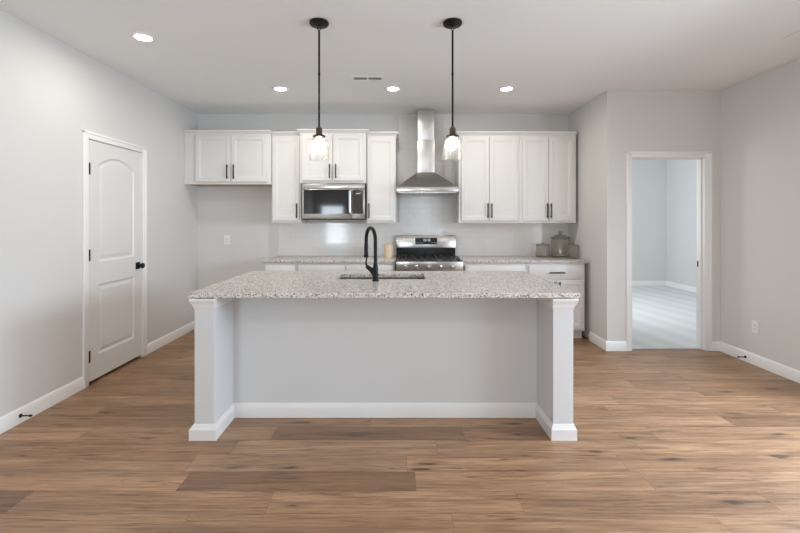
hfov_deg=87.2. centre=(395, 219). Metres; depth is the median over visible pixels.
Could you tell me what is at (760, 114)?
wall
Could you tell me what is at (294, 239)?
backsplash
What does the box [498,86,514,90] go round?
recessed light
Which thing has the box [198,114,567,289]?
wall
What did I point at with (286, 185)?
upper cabinet
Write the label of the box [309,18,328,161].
pendant lamp
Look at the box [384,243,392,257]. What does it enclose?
crock
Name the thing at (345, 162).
upper cabinet
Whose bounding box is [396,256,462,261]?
cooktop
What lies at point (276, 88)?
recessed light
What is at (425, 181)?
range hood
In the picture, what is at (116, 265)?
door
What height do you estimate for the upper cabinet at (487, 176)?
1.106 m
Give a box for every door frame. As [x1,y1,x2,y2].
[82,130,146,388]
[626,151,711,350]
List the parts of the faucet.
lever, spout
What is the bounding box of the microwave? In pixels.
[302,184,366,219]
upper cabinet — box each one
[183,130,271,186]
[271,131,306,222]
[297,129,368,185]
[367,131,397,222]
[454,131,519,222]
[519,131,576,222]
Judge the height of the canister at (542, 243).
0.181 m
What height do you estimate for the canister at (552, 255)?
0.326 m
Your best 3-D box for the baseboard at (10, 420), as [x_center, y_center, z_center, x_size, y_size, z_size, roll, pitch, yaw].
[-2.547,1.325,1.210,0.015,0.100,8.420,0,0,0]
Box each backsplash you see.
[278,223,567,255]
[399,114,451,222]
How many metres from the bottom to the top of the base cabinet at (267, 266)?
0.882 m
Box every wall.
[0,9,197,416]
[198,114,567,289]
[568,90,617,340]
[618,90,719,340]
[632,160,665,280]
[666,160,696,287]
[720,58,799,370]
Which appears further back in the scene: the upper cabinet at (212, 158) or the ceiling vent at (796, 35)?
the upper cabinet at (212, 158)
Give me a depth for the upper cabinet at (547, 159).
5.08 m
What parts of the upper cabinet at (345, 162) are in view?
cabinet door, crown molding, panel, cabinet door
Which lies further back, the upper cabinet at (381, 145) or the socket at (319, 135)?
the upper cabinet at (381, 145)
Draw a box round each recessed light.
[129,32,155,41]
[272,86,288,90]
[385,86,400,90]
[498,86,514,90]
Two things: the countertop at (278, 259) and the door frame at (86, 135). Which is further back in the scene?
the countertop at (278, 259)
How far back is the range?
5.34 m
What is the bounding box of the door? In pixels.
[89,139,144,381]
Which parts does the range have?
control panel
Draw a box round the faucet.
[364,226,378,281]
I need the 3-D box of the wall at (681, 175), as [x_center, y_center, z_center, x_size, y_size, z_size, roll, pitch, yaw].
[5.690,0.005,6.645,0.120,2.740,4.210,0,0,0]
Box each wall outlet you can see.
[224,236,229,244]
[752,320,757,333]
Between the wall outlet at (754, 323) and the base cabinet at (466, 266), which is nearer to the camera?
the wall outlet at (754, 323)
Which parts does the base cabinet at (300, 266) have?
drawer, drawer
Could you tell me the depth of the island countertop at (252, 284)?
2.96 m
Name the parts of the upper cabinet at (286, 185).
crown molding, cabinet door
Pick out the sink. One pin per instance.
(341, 277)
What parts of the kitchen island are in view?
knee panel, baseboard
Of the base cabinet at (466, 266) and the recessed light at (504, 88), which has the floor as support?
the base cabinet at (466, 266)
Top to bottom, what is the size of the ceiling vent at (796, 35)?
0.006 m
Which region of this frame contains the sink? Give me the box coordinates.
[340,277,423,278]
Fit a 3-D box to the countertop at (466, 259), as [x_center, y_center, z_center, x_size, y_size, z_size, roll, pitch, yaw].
[1.480,0.476,5.097,1.431,0.031,0.626,0,0,0]
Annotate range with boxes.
[396,235,462,270]
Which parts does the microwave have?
door, handle, control panel, control frame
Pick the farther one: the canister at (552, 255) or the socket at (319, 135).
the canister at (552, 255)
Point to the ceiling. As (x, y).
(206, 56)
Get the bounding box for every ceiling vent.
[351,76,383,80]
[783,30,799,38]
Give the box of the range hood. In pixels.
[396,109,457,194]
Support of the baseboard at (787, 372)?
attached to the wall at (760, 114)
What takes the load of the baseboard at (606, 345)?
attached to the wall at (595, 229)
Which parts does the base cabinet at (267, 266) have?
drawer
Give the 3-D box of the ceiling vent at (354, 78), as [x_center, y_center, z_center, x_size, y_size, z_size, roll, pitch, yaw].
[-0.273,-1.361,4.040,0.315,0.006,0.130,0,0,0]
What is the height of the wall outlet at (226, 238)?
0.116 m
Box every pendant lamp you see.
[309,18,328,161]
[443,18,462,161]
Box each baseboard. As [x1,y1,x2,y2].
[0,321,194,433]
[589,281,696,350]
[712,341,799,382]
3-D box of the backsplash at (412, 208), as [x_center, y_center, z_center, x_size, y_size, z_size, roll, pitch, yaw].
[0.379,-0.663,5.415,0.686,1.402,0.010,0,0,0]
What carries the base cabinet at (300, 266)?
on the floor
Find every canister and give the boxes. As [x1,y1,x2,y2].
[536,242,549,256]
[551,234,569,256]
[566,244,578,258]
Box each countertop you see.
[188,271,580,297]
[263,256,395,262]
[457,256,588,262]
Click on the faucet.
(374, 271)
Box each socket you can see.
[313,126,324,138]
[446,126,458,138]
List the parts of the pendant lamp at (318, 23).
rod, bulb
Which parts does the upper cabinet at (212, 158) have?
cabinet door, crown molding, panel, handle, cabinet door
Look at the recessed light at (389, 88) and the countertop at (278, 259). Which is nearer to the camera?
the recessed light at (389, 88)
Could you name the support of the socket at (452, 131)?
attached to the pendant lamp at (450, 23)
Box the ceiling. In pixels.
[0,0,799,113]
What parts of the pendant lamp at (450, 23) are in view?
rod, bulb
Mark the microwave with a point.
(319, 201)
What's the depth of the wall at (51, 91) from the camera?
3.20 m
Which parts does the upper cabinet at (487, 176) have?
cabinet door, crown molding, handle, handle, cabinet door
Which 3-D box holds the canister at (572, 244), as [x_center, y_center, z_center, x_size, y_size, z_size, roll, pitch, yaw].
[2.136,0.368,5.085,0.143,0.186,0.143,0,0,0]
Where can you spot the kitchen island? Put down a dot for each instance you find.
(255, 357)
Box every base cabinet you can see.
[264,263,296,270]
[297,263,394,270]
[463,263,525,271]
[526,263,584,337]
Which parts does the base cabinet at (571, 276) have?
drawer, handle, cabinet door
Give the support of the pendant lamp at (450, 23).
hanging from the ceiling
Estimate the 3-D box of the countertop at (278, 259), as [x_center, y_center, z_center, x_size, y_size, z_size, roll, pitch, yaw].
[-0.759,0.476,5.097,1.512,0.031,0.626,0,0,0]
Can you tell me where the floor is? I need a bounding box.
[0,286,799,532]
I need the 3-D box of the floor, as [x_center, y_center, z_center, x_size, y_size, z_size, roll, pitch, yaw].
[1.538,1.419,2.875,8.425,0.112,11.990,0,0,0]
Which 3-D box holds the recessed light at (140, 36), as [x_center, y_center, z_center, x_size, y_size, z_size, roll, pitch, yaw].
[-1.885,-1.360,3.130,0.172,0.008,0.172,0,0,0]
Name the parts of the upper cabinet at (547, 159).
cabinet door, crown molding, cabinet door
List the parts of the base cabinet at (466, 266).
drawer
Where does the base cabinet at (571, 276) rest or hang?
on the floor
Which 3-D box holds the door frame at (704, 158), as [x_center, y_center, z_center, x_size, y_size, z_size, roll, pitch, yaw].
[2.868,0.328,4.471,0.895,2.095,0.142,0,0,0]
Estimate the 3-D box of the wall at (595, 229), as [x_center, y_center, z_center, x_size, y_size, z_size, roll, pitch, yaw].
[2.280,0.005,6.585,0.120,2.740,4.330,0,0,0]
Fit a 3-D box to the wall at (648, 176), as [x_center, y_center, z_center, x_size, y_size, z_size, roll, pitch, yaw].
[4.045,0.005,8.810,3.410,2.740,0.120,0,0,0]
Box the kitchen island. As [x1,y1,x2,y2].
[189,298,578,440]

